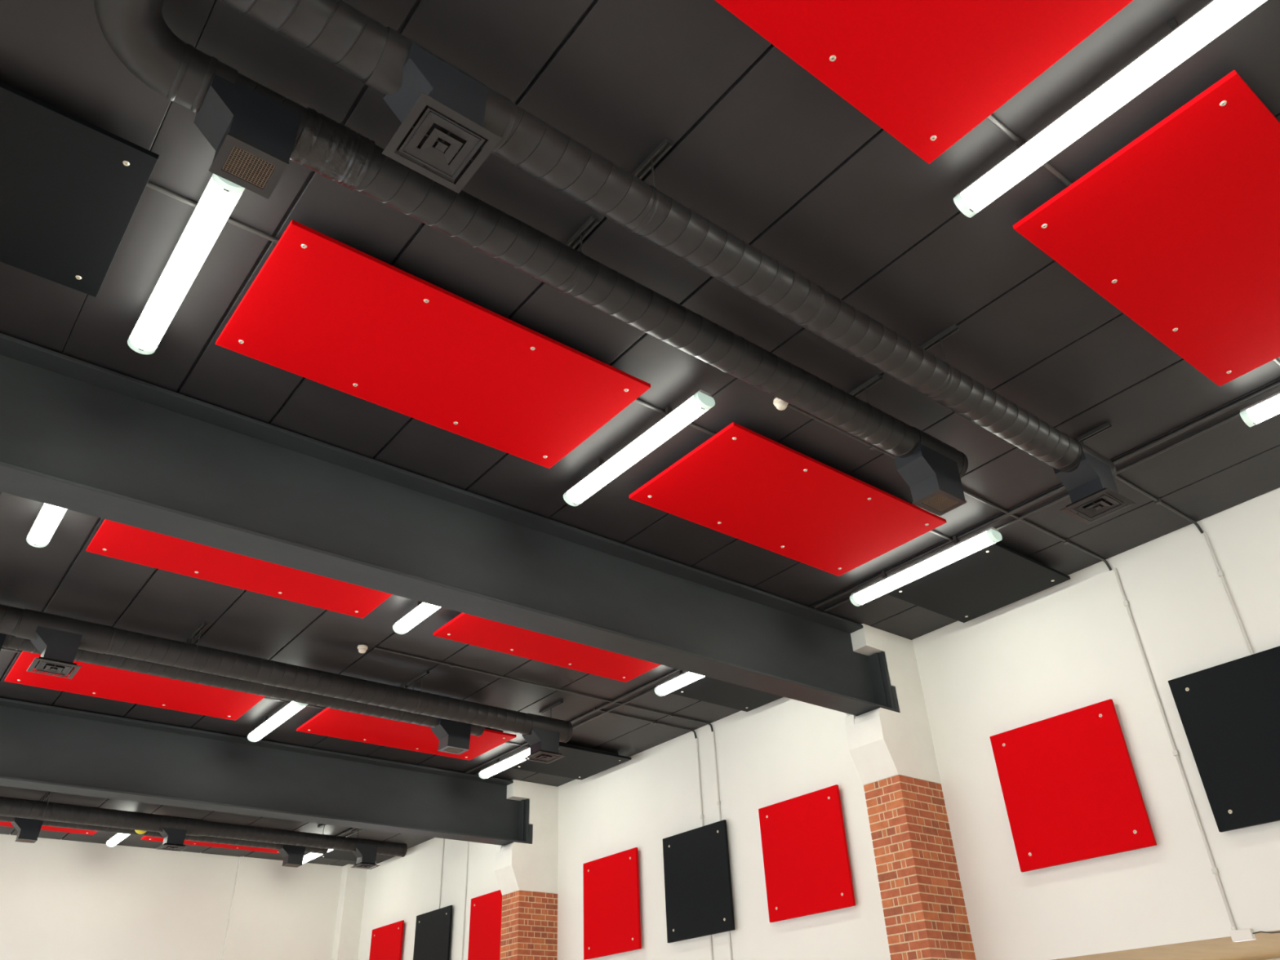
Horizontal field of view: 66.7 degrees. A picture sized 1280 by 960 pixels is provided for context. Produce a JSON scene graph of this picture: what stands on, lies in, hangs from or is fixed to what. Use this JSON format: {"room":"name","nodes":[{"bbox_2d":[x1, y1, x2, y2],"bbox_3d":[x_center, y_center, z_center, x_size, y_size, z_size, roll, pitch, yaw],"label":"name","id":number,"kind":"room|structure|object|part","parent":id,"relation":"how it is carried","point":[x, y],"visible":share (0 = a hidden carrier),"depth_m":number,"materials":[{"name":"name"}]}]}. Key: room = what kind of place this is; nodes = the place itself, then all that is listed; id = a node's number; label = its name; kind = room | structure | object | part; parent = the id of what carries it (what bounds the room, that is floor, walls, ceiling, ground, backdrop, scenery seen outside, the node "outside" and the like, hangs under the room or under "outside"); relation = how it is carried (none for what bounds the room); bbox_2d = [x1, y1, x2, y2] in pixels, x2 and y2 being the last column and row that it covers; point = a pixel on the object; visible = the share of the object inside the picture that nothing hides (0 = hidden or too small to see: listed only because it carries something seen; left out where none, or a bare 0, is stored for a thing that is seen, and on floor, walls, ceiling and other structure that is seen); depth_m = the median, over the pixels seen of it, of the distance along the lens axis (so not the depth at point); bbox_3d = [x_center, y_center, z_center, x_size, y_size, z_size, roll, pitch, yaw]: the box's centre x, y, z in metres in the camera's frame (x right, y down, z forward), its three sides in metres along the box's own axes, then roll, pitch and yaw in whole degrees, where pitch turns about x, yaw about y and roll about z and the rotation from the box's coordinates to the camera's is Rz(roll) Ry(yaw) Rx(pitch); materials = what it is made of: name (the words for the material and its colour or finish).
{"room":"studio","nodes":[
{"label":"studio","id":0,"kind":"room"},
{"bbox_2d":[0,833,342,959],"bbox_3d":[-9.336,8.714,15.458,10.060,5.635,0.235,21,-39,-33],"label":"wall","id":1,"kind":"structure","parent":0,"point":[60,900],"depth_m":17.02,"materials":[{"name":"white paint"}]},
{"bbox_2d":[0,0,1279,866],"bbox_3d":[-3.178,1.701,10.245,9.860,0.250,21.000,21,-39,-33],"label":"ceiling","id":2,"kind":"structure","parent":0,"point":[762,149],"depth_m":5.87,"materials":[{"name":"paint"}]},
{"bbox_2d":[26,503,66,547],"bbox_3d":[-4.277,0.097,7.192,0.154,0.214,1.560,21,-39,-33],"label":"light","id":3,"kind":"object","parent":2,"relation":"attached to","point":[49,517],"visible":0.44,"depth_m":7.40,"materials":[{"name":"grey plastic"}]},
{"bbox_2d":[0,821,97,835],"bbox_3d":[-9.526,5.135,14.902,2.404,0.118,1.192,21,-39,-33],"label":"acoustic panel","id":4,"kind":"object","parent":2,"relation":"attached to","point":[2,823],"visible":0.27,"depth_m":15.53,"materials":[{"name":"red"}]},
{"bbox_2d":[0,81,159,297],"bbox_3d":[-3.190,-1.525,4.779,1.254,0.118,1.192,21,-39,-33],"label":"acoustic panel","id":5,"kind":"object","parent":2,"relation":"attached to","point":[72,188],"visible":1,"depth_m":4.83,"materials":[{"name":"black fabric"}]},
{"bbox_2d":[106,833,129,847],"bbox_3d":[-8.381,5.707,15.805,0.154,0.214,1.560,21,-39,-33],"label":"light","id":6,"kind":"object","parent":2,"relation":"attached to","point":[117,837],"visible":0.41,"depth_m":15.94,"materials":[{"name":"grey plastic"}]},
{"bbox_2d":[4,651,265,720],"bbox_3d":[-5.361,2.174,10.493,2.404,0.118,1.192,21,-39,-33],"label":"acoustic panel","id":7,"kind":"object","parent":2,"relation":"attached to","point":[91,679],"visible":0.51,"depth_m":10.53,"materials":[{"name":"red"}]},
{"bbox_2d":[0,795,328,867],"bbox_3d":[-8.450,5.155,14.565,7.822,0.595,0.460,21,-39,-33],"label":"ventilation duct","id":8,"kind":"object","parent":2,"relation":"hanging from","point":[28,829],"visible":0.34,"depth_m":15.07,"materials":[{"name":"metal"}]},
{"bbox_2d":[19,839,32,842],"bbox_3d":[-8.899,5.228,14.099,0.162,0.006,0.132,21,-39,-33],"label":"grille","id":9,"kind":"object","parent":8,"relation":"attached to","point":[20,840],"depth_m":14.09,"materials":[{"name":"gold metal"}]},
{"bbox_2d":[134,829,146,834],"bbox_3d":[-7.628,5.317,14.887,0.196,0.196,0.196,21,-39,-33],"label":"ball","id":10,"kind":"object","parent":8,"relation":"attached to","point":[140,832],"visible":0.32,"depth_m":14.81,"materials":[{"name":"yellow rubber"}]},
{"bbox_2d":[127,173,244,354],"bbox_3d":[-2.481,-1.179,5.291,0.154,0.214,1.560,21,-39,-33],"label":"light","id":11,"kind":"object","parent":2,"relation":"attached to","point":[220,196],"visible":0.91,"depth_m":5.16,"materials":[{"name":"grey plastic"}]},
{"bbox_2d":[0,791,407,869],"bbox_3d":[-7.640,5.101,14.509,9.002,0.623,0.460,21,-39,-33],"label":"ventilation duct","id":12,"kind":"object","parent":2,"relation":"hanging from","point":[174,829],"visible":1,"depth_m":14.82,"materials":[{"name":"metal"}]},
{"bbox_2d":[156,844,188,851],"bbox_3d":[-7.086,5.569,14.733,0.365,0.028,0.365,21,-39,-33],"label":"diffuser","id":13,"kind":"object","parent":12,"relation":"attached to","point":[169,846],"depth_m":14.72,"materials":[{"name":"paint"}]},
{"bbox_2d":[350,863,379,869],"bbox_3d":[-4.629,6.509,16.392,0.365,0.028,0.365,21,-39,-33],"label":"diffuser","id":14,"kind":"object","parent":12,"relation":"attached to","point":[367,866],"depth_m":16.38,"materials":[{"name":"paint"}]},
{"bbox_2d":[141,835,279,853],"bbox_3d":[-7.057,6.093,16.591,2.404,0.118,1.192,21,-39,-33],"label":"acoustic panel","id":15,"kind":"object","parent":2,"relation":"attached to","point":[144,837],"visible":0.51,"depth_m":16.88,"materials":[{"name":"red"}]},
{"bbox_2d":[85,519,392,618],"bbox_3d":[-3.206,0.641,8.212,2.404,0.118,1.192,21,-39,-33],"label":"acoustic panel","id":16,"kind":"object","parent":2,"relation":"attached to","point":[114,540],"visible":0.49,"depth_m":8.29,"materials":[{"name":"red fabric"}]},
{"bbox_2d":[0,633,484,755],"bbox_3d":[-4.213,2.096,10.022,5.916,0.580,0.545,23,-40,-34],"label":"ventilation duct","id":17,"kind":"object","parent":2,"relation":"hanging from","point":[454,736],"visible":0.45,"depth_m":10.25,"materials":[{"name":"metal"}]},
{"bbox_2d":[444,746,463,752],"bbox_3d":[-2.162,3.130,11.275,0.197,0.006,0.147,21,-39,-33],"label":"grille","id":18,"kind":"object","parent":17,"relation":"attached to","point":[446,749],"depth_m":11.27,"materials":[{"name":"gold metal"}]},
{"bbox_2d":[0,647,527,746],"bbox_3d":[-3.743,2.717,11.556,8.200,0.025,0.025,21,-39,-33],"label":"conduit","id":19,"kind":"object","parent":2,"relation":"attached to","point":[2,648],"visible":0.2,"depth_m":11.27,"materials":[{"name":"grey metal"}]},
{"bbox_2d":[0,697,533,845],"bbox_3d":[-5.317,3.618,12.056,9.212,0.861,0.368,21,-39,-33],"label":"steel beam","id":20,"kind":"structure","parent":2,"relation":"attached to","point":[43,748],"depth_m":12.24,"materials":[{"name":"metal"}]},
{"bbox_3d":[-1.742,5.068,14.410,0.039,0.607,0.296,21,-39,-33],"label":"plate","id":21,"kind":"part","parent":20,"relation":"part of","materials":[{"name":"paint"}]},
{"bbox_2d":[247,701,307,742],"bbox_3d":[-4.260,2.776,11.441,0.154,0.214,1.560,21,-39,-33],"label":"light","id":22,"kind":"object","parent":2,"relation":"attached to","point":[292,708],"visible":0.86,"depth_m":11.36,"materials":[{"name":"grey plastic"}]},
{"bbox_2d":[0,604,573,764],"bbox_3d":[-3.916,1.910,9.683,7.722,0.648,0.460,21,-39,-33],"label":"ventilation duct","id":23,"kind":"object","parent":2,"relation":"hanging from","point":[58,639],"visible":1,"depth_m":9.64,"materials":[{"name":"metal"}]},
{"bbox_2d":[26,657,81,679],"bbox_3d":[-5.200,1.670,8.632,0.365,0.028,0.365,21,-39,-33],"label":"diffuser","id":24,"kind":"object","parent":23,"relation":"attached to","point":[52,665],"depth_m":8.62,"materials":[{"name":"paint"}]},
{"bbox_3d":[-4.279,1.524,9.445,0.009,0.214,0.009,7,-33,-14],"label":"hanger rod","id":25,"kind":"part","parent":23,"relation":"part of","materials":[{"name":"grey metal"}]},
{"bbox_2d":[522,751,564,764],"bbox_3d":[-1.127,3.256,11.429,0.365,0.028,0.365,21,-39,-33],"label":"diffuser","id":26,"kind":"object","parent":23,"relation":"attached to","point":[545,756],"depth_m":11.42,"materials":[{"name":"paint"}]},
{"bbox_2d":[302,848,332,863],"bbox_3d":[-5.834,6.695,17.547,0.154,0.214,1.560,21,-39,-33],"label":"light","id":27,"kind":"object","parent":2,"relation":"attached to","point":[308,856],"visible":0.23,"depth_m":17.58,"materials":[{"name":"grey plastic"}]},
{"bbox_2d":[304,827,356,853],"bbox_3d":[-4.762,5.851,16.448,0.036,0.036,6.500,21,-39,-33],"label":"conduit","id":28,"kind":"object","parent":2,"relation":"attached to","point":[351,828],"visible":0.02,"depth_m":16.75,"materials":[{"name":"grey metal"}]},
{"bbox_2d":[345,828,363,836],"bbox_3d":[-4.644,5.897,16.529,0.028,0.028,6.500,21,-39,-33],"label":"conduit","id":29,"kind":"object","parent":2,"relation":"attached to","point":[352,833],"visible":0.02,"depth_m":16.84,"materials":[{"name":"grey metal"}]},
{"bbox_2d":[318,849,407,863],"bbox_3d":[-5.133,6.839,17.907,1.254,0.118,1.192,21,-39,-33],"label":"acoustic panel","id":30,"kind":"object","parent":2,"relation":"attached to","point":[334,854],"visible":0.31,"depth_m":17.99,"materials":[{"name":"black"}]},
{"bbox_2d":[357,643,368,653],"bbox_3d":[-2.856,1.735,10.006,0.106,0.086,0.106,21,-39,-33],"label":"smoke detector","id":31,"kind":"object","parent":2,"relation":"attached to","point":[362,647],"visible":1,"depth_m":9.98,"materials":[{"name":"grey plastic"}]},
{"bbox_2d":[296,707,516,759],"bbox_3d":[-2.892,3.131,12.182,2.404,0.118,1.192,21,-39,-33],"label":"acoustic panel","id":32,"kind":"object","parent":2,"relation":"attached to","point":[331,722],"visible":0.65,"depth_m":12.11,"materials":[{"name":"red fabric"}]},
{"bbox_2d":[392,600,440,634],"bbox_3d":[-1.828,1.047,8.867,0.154,0.214,1.560,21,-39,-33],"label":"light","id":33,"kind":"object","parent":2,"relation":"attached to","point":[422,611],"visible":0.4,"depth_m":9.08,"materials":[{"name":"grey plastic"}]},
{"bbox_2d":[215,219,650,468],"bbox_3d":[-1.243,-0.755,6.134,2.404,0.118,1.192,21,-39,-33],"label":"acoustic panel","id":34,"kind":"object","parent":2,"relation":"attached to","point":[322,309],"visible":1,"depth_m":5.98,"materials":[{"name":"red fabric"}]},
{"bbox_2d":[0,333,899,715],"bbox_3d":[-1.137,0.646,7.631,9.212,0.861,0.368,21,-39,-33],"label":"steel beam","id":35,"kind":"structure","parent":2,"relation":"attached to","point":[77,435],"depth_m":7.08,"materials":[{"name":"metal"}]},
{"bbox_3d":[2.438,2.096,9.985,0.039,0.607,0.296,21,-39,-33],"label":"plate","id":36,"kind":"part","parent":35,"relation":"part of","materials":[{"name":"paint"}]},
{"bbox_2d":[478,744,529,778],"bbox_3d":[-1.720,3.761,13.178,0.154,0.214,1.560,21,-39,-33],"label":"light","id":37,"kind":"object","parent":2,"relation":"attached to","point":[516,758],"visible":0.56,"depth_m":13.21,"materials":[{"name":"grey plastic"}]},
{"bbox_2d":[93,0,968,515],"bbox_3d":[0.023,-0.925,5.476,5.870,0.630,0.615,24,-41,-35],"label":"ventilation duct","id":38,"kind":"object","parent":2,"relation":"hanging from","point":[254,131],"visible":1,"depth_m":4.82,"materials":[{"name":"metal"}]},
{"bbox_2d":[222,146,275,188],"bbox_3d":[-1.687,-1.349,4.196,0.175,0.006,0.152,21,-39,-33],"label":"grille","id":39,"kind":"object","parent":38,"relation":"attached to","point":[243,165],"depth_m":4.20,"materials":[{"name":"gold metal"}]},
{"bbox_3d":[-0.321,-1.294,5.303,0.009,0.157,0.009,7,-33,-14],"label":"hanger rod","id":40,"kind":"part","parent":38,"relation":"part of","materials":[{"name":"grey metal"}]},
{"bbox_3d":[1.531,-0.576,6.569,0.009,0.157,0.009,7,-33,-14],"label":"hanger rod","id":41,"kind":"part","parent":38,"relation":"part of","materials":[{"name":"grey metal"}]},
{"bbox_2d":[921,493,957,511],"bbox_3d":[2.080,0.157,6.750,0.217,0.006,0.142,21,-39,-33],"label":"grille","id":42,"kind":"object","parent":38,"relation":"attached to","point":[935,502],"depth_m":6.75,"materials":[{"name":"gold metal"}]},
{"bbox_2d":[373,646,713,731],"bbox_3d":[-0.908,2.481,11.298,4.675,0.123,0.051,21,-39,-33],"label":"conduit","id":43,"kind":"object","parent":2,"relation":"attached to","point":[451,665],"visible":1,"depth_m":11.10,"materials":[{"name":"grey metal"}]},
{"bbox_2d":[432,613,661,682],"bbox_3d":[-0.737,1.599,9.901,2.404,0.118,1.192,21,-39,-33],"label":"acoustic panel","id":44,"kind":"object","parent":2,"relation":"attached to","point":[467,628],"visible":0.46,"depth_m":9.98,"materials":[{"name":"red"}]},
{"bbox_2d":[146,181,952,541],"bbox_3d":[0.537,-0.326,7.025,8.200,0.025,0.025,21,-39,-33],"label":"conduit","id":45,"kind":"object","parent":2,"relation":"attached to","point":[149,184],"visible":0.16,"depth_m":5.23,"materials":[{"name":"grey metal"}]},
{"bbox_2d":[475,687,655,774],"bbox_3d":[-0.422,2.869,12.018,0.028,0.028,6.340,21,-39,-33],"label":"conduit","id":46,"kind":"object","parent":2,"relation":"attached to","point":[652,689],"visible":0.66,"depth_m":11.90,"materials":[{"name":"grey metal"}]},
{"bbox_2d":[509,742,631,779],"bbox_3d":[-0.981,3.886,13.511,1.254,0.118,1.192,21,-39,-33],"label":"acoustic panel","id":47,"kind":"object","parent":2,"relation":"attached to","point":[579,762],"visible":0.73,"depth_m":13.48,"materials":[{"name":"black"}]},
{"bbox_2d":[465,668,680,773],"bbox_3d":[-0.540,2.823,11.938,0.036,0.036,6.340,21,-39,-33],"label":"conduit","id":48,"kind":"object","parent":2,"relation":"attached to","point":[677,670],"visible":0.66,"depth_m":11.86,"materials":[{"name":"grey metal"}]},
{"bbox_2d":[563,389,715,506],"bbox_3d":[-0.045,-0.234,6.958,0.154,0.214,1.560,21,-39,-33],"label":"light","id":49,"kind":"object","parent":2,"relation":"attached to","point":[676,420],"visible":1,"depth_m":6.82,"materials":[{"name":"grey plastic"}]},
{"bbox_2d":[593,707,696,738],"bbox_3d":[0.083,3.089,12.332,1.636,0.123,0.043,21,-39,-32],"label":"conduit","id":50,"kind":"object","parent":2,"relation":"attached to","point":[594,708],"visible":1,"depth_m":12.38,"materials":[{"name":"grey metal"}]},
{"bbox_2d":[218,0,1135,524],"bbox_3d":[0.385,-1.174,5.089,7.662,0.648,0.460,21,-39,-33],"label":"ventilation duct","id":51,"kind":"object","parent":2,"relation":"hanging from","point":[446,115],"visible":1,"depth_m":4.66,"materials":[{"name":"metal"}]},
{"bbox_2d":[382,92,502,193],"bbox_3d":[-0.829,-1.400,4.065,0.365,0.028,0.365,21,-39,-33],"label":"diffuser","id":52,"kind":"object","parent":51,"relation":"attached to","point":[433,134],"depth_m":4.06,"materials":[{"name":"paint"}]},
{"bbox_3d":[0.064,-1.542,4.882,0.009,0.216,0.009,7,-33,-14],"label":"hanger rod","id":53,"kind":"part","parent":51,"relation":"part of","materials":[{"name":"grey metal"}]},
{"bbox_3d":[1.915,-0.824,6.148,0.009,0.216,0.009,7,-33,-14],"label":"hanger rod","id":54,"kind":"part","parent":51,"relation":"part of","materials":[{"name":"grey metal"}]},
{"bbox_2d":[1060,487,1135,524],"bbox_3d":[3.228,0.185,6.859,0.365,0.028,0.365,21,-39,-33],"label":"diffuser","id":55,"kind":"object","parent":51,"relation":"attached to","point":[1099,503],"depth_m":6.85,"materials":[{"name":"paint"}]},
{"bbox_2d":[654,670,705,696],"bbox_3d":[0.703,2.029,10.599,0.154,0.214,1.560,21,-39,-33],"label":"light","id":56,"kind":"object","parent":2,"relation":"attached to","point":[682,679],"visible":0.39,"depth_m":10.82,"materials":[{"name":"grey plastic"}]},
{"bbox_2d":[670,676,783,711],"bbox_3d":[1.187,2.345,11.217,1.254,0.118,1.192,21,-39,-33],"label":"acoustic panel","id":57,"kind":"object","parent":2,"relation":"attached to","point":[706,689],"visible":0.45,"depth_m":11.36,"materials":[{"name":"black"}]},
{"bbox_2d":[773,396,788,410],"bbox_3d":[0.970,-0.527,6.682,0.106,0.086,0.106,21,-39,-33],"label":"smoke detector","id":58,"kind":"object","parent":2,"relation":"attached to","point":[780,405],"visible":0.73,"depth_m":6.65,"materials":[{"name":"grey plastic"}]},
{"bbox_2d":[629,422,946,576],"bbox_3d":[1.226,0.203,7.823,2.404,0.118,1.192,21,-39,-33],"label":"acoustic panel","id":59,"kind":"object","parent":2,"relation":"attached to","point":[741,483],"visible":1,"depth_m":7.68,"materials":[{"name":"red fabric"}]},
{"bbox_2d":[715,0,1133,164],"bbox_3d":[0.876,-2.262,3.890,2.404,0.118,1.192,21,-39,-33],"label":"acoustic panel","id":60,"kind":"object","parent":2,"relation":"attached to","point":[927,73],"visible":1,"depth_m":4.34,"materials":[{"name":"red fabric"}]},
{"bbox_2d":[849,526,1002,606],"bbox_3d":[2.514,0.758,8.708,0.154,0.214,1.560,21,-39,-33],"label":"light","id":61,"kind":"object","parent":2,"relation":"attached to","point":[987,537],"visible":1,"depth_m":8.58,"materials":[{"name":"grey plastic"}]},
{"bbox_2d":[786,403,1111,570],"bbox_3d":[2.672,0.146,7.844,4.185,0.123,0.051,21,-39,-33],"label":"conduit","id":62,"kind":"object","parent":2,"relation":"attached to","point":[873,447],"visible":0.88,"depth_m":7.91,"materials":[{"name":"grey metal"}]},
{"bbox_2d":[885,542,1070,622],"bbox_3d":[3.149,0.949,9.139,1.254,0.118,1.192,21,-39,-33],"label":"acoustic panel","id":63,"kind":"object","parent":2,"relation":"attached to","point":[995,576],"visible":0.92,"depth_m":9.08,"materials":[{"name":"black fabric"}]},
{"bbox_2d":[824,412,1240,611],"bbox_3d":[3.807,-0.096,7.609,0.028,0.028,6.360,21,-39,-33],"label":"conduit","id":64,"kind":"object","parent":2,"relation":"attached to","point":[1237,415],"visible":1,"depth_m":7.54,"materials":[{"name":"grey metal"}]},
{"bbox_2d":[813,380,1279,608],"bbox_3d":[3.689,-0.141,7.529,0.036,0.036,6.360,21,-39,-33],"label":"conduit","id":65,"kind":"object","parent":2,"relation":"attached to","point":[1262,391],"visible":1,"depth_m":7.91,"materials":[{"name":"grey metal"}]},
{"bbox_2d":[953,0,1266,217],"bbox_3d":[2.171,-1.810,4.613,0.154,0.214,1.560,21,-39,-33],"label":"light","id":66,"kind":"object","parent":2,"relation":"attached to","point":[1184,39],"visible":1,"depth_m":4.52,"materials":[{"name":"grey plastic"}]},
{"bbox_2d":[986,114,1279,366],"bbox_3d":[2.286,-1.570,5.173,8.200,0.025,0.025,21,-39,-33],"label":"conduit","id":67,"kind":"object","parent":2,"relation":"attached to","point":[991,117],"visible":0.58,"depth_m":4.91,"materials":[{"name":"grey metal"}]},
{"bbox_2d":[1013,70,1279,386],"bbox_3d":[3.345,-1.304,5.579,2.404,0.118,1.192,21,-39,-33],"label":"acoustic panel","id":68,"kind":"object","parent":2,"relation":"attached to","point":[1178,229],"visible":1,"depth_m":5.34,"materials":[{"name":"red fabric"}]},
{"bbox_2d":[1115,475,1203,533],"bbox_3d":[3.677,-0.037,7.622,2.955,0.123,0.051,21,-39,-33],"label":"conduit","id":69,"kind":"object","parent":2,"relation":"attached to","point":[1157,500],"visible":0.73,"depth_m":8.07,"materials":[{"name":"grey metal"}]},
{"bbox_2d":[1240,391,1279,426],"bbox_3d":[4.753,-0.808,6.379,0.154,0.214,1.560,21,-39,-33],"label":"light","id":70,"kind":"object","parent":2,"relation":"attached to","point":[1264,409],"visible":1,"depth_m":6.75,"materials":[{"name":"grey plastic"}]},
{"bbox_2d":[357,487,1279,959],"bbox_3d":[0.874,4.595,12.129,0.300,3.432,21.200,21,-39,-33],"label":"wall","id":71,"kind":"structure","parent":0,"point":[1072,644],"depth_m":9.22,"materials":[{"name":"white paint"}]},
{"bbox_2d":[368,920,404,959],"bbox_3d":[-4.560,8.640,17.422,0.087,1.221,1.239,21,-39,-33],"label":"wall panel","id":72,"kind":"object","parent":71,"relation":"attached to","point":[386,943],"visible":1,"depth_m":17.51,"materials":[{"name":"red fabric"}]},
{"bbox_2d":[413,905,452,959],"bbox_3d":[-3.473,7.867,16.272,0.087,1.221,1.226,21,-39,-33],"label":"wall panel","id":73,"kind":"object","parent":71,"relation":"attached to","point":[433,928],"visible":1,"depth_m":16.32,"materials":[{"name":"black fabric"}]},
{"bbox_2d":[438,838,444,908],"bbox_3d":[-3.407,7.612,16.376,0.024,3.120,0.024,21,-39,-33],"label":"conduit","id":74,"kind":"object","parent":71,"relation":"attached to","point":[443,838],"visible":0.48,"depth_m":16.86,"materials":[{"name":"grey"}]},
{"bbox_2d":[461,841,469,959],"bbox_3d":[-2.858,7.222,15.794,0.024,3.120,0.024,21,-39,-33],"label":"conduit","id":75,"kind":"object","parent":71,"relation":"attached to","point":[468,842],"visible":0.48,"depth_m":15.98,"materials":[{"name":"grey"}]},
{"bbox_2d":[467,889,502,959],"bbox_3d":[-2.312,7.041,15.042,0.087,1.221,1.208,21,-39,-33],"label":"wall panel","id":76,"kind":"object","parent":71,"relation":"attached to","point":[485,923],"visible":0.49,"depth_m":15.15,"materials":[{"name":"red fabric"}]},
{"bbox_2d":[582,847,641,959],"bbox_3d":[-0.376,5.664,12.992,0.087,1.221,1.211,21,-39,-33],"label":"wall panel","id":77,"kind":"object","parent":71,"relation":"attached to","point":[611,901],"visible":1,"depth_m":12.93,"materials":[{"name":"red fabric"}]},
{"bbox_2d":[662,819,734,942],"bbox_3d":[0.706,4.895,11.848,0.087,1.221,1.184,21,-39,-33],"label":"wall panel","id":78,"kind":"object","parent":71,"relation":"attached to","point":[699,902],"visible":1,"depth_m":11.79,"materials":[{"name":"black fabric"}]},
{"bbox_2d":[696,737,713,959],"bbox_3d":[0.799,4.658,11.901,0.039,3.035,0.039,21,-39,-33],"label":"conduit","id":79,"kind":"object","parent":71,"relation":"attached to","point":[702,817],"visible":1,"depth_m":12.29,"materials":[{"name":"grey"}]},
{"bbox_2d":[712,731,732,959],"bbox_3d":[1.000,4.515,11.689,0.039,3.035,0.039,21,-39,-33],"label":"conduit","id":80,"kind":"object","parent":71,"relation":"attached to","point":[718,802],"visible":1,"depth_m":12.06,"materials":[{"name":"grey metal"}]},
{"bbox_2d":[758,784,855,922],"bbox_3d":[1.812,4.108,10.676,0.087,1.221,1.221,21,-39,-33],"label":"wall panel","id":81,"kind":"object","parent":71,"relation":"attached to","point":[807,869],"visible":1,"depth_m":10.62,"materials":[{"name":"red fabric"}]},
{"bbox_2d":[989,698,1156,871],"bbox_3d":[3.778,2.710,8.595,0.087,1.221,1.242,21,-39,-33],"label":"wall panel","id":82,"kind":"object","parent":71,"relation":"attached to","point":[1071,791],"visible":1,"depth_m":8.53,"materials":[{"name":"red fabric"}]},
{"bbox_2d":[1113,568,1235,926],"bbox_3d":[4.401,2.091,8.092,0.039,3.023,0.039,21,-39,-33],"label":"conduit","id":83,"kind":"object","parent":71,"relation":"attached to","point":[1215,870],"visible":1,"depth_m":7.97,"materials":[{"name":"grey metal"}]},
{"bbox_2d":[1168,645,1279,831],"bbox_3d":[4.855,1.944,7.454,0.087,1.221,1.224,21,-39,-33],"label":"wall panel","id":84,"kind":"object","parent":71,"relation":"attached to","point":[1228,712],"visible":1,"depth_m":7.61,"materials":[{"name":"black fabric"}]},
{"bbox_2d":[1203,532,1253,654],"bbox_3d":[4.903,1.592,7.641,0.039,2.695,0.039,21,-39,-33],"label":"conduit","id":85,"kind":"object","parent":71,"relation":"attached to","point":[1220,573],"visible":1,"depth_m":8.05,"materials":[{"name":"grey metal"}]},
{"bbox_2d":[1229,926,1279,942],"bbox_3d":[4.532,3.330,7.169,0.055,0.100,0.335,21,-39,-33],"label":"junction box","id":86,"kind":"object","parent":71,"relation":"attached to","point":[1242,935],"visible":1,"depth_m":7.20,"materials":[{"name":"white plastic"}]},
{"bbox_2d":[1053,929,1279,959],"bbox_3d":[2.366,6.551,12.224,3.939,0.124,21.200,21,-39,-33],"label":"wall paneling","id":87,"kind":"structure","parent":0,"point":[1266,945],"depth_m":8.14,"materials":[{"name":"beige wood"}]},
{"bbox_3d":[-1.375,7.254,8.219,13.900,0.200,21.200,21,-39,-33],"label":"floor","id":88,"kind":"structure","parent":0,"visible":0},
{"bbox_2d":[331,864,367,959],"bbox_3d":[-5.544,10.025,17.777,0.405,5.612,0.265,21,-39,-33],"label":"column","id":89,"kind":"structure","parent":88,"relation":"on","point":[353,883],"depth_m":18.71,"materials":[{"name":"paint"}]},
{"bbox_2d":[494,779,558,959],"bbox_3d":[-1.602,7.049,13.331,0.805,5.612,0.460,21,-39,-33],"label":"column","id":90,"kind":"structure","parent":88,"relation":"on","point":[526,874],"depth_m":13.93,"materials":[{"name":"paint"}]},
{"bbox_2d":[844,623,976,959],"bbox_3d":[2.583,4.072,8.899,0.805,5.612,0.440,21,-39,-33],"label":"column","id":91,"kind":"structure","parent":88,"relation":"on","point":[892,753],"depth_m":9.27,"materials":[{"name":"brick"}]}
]}

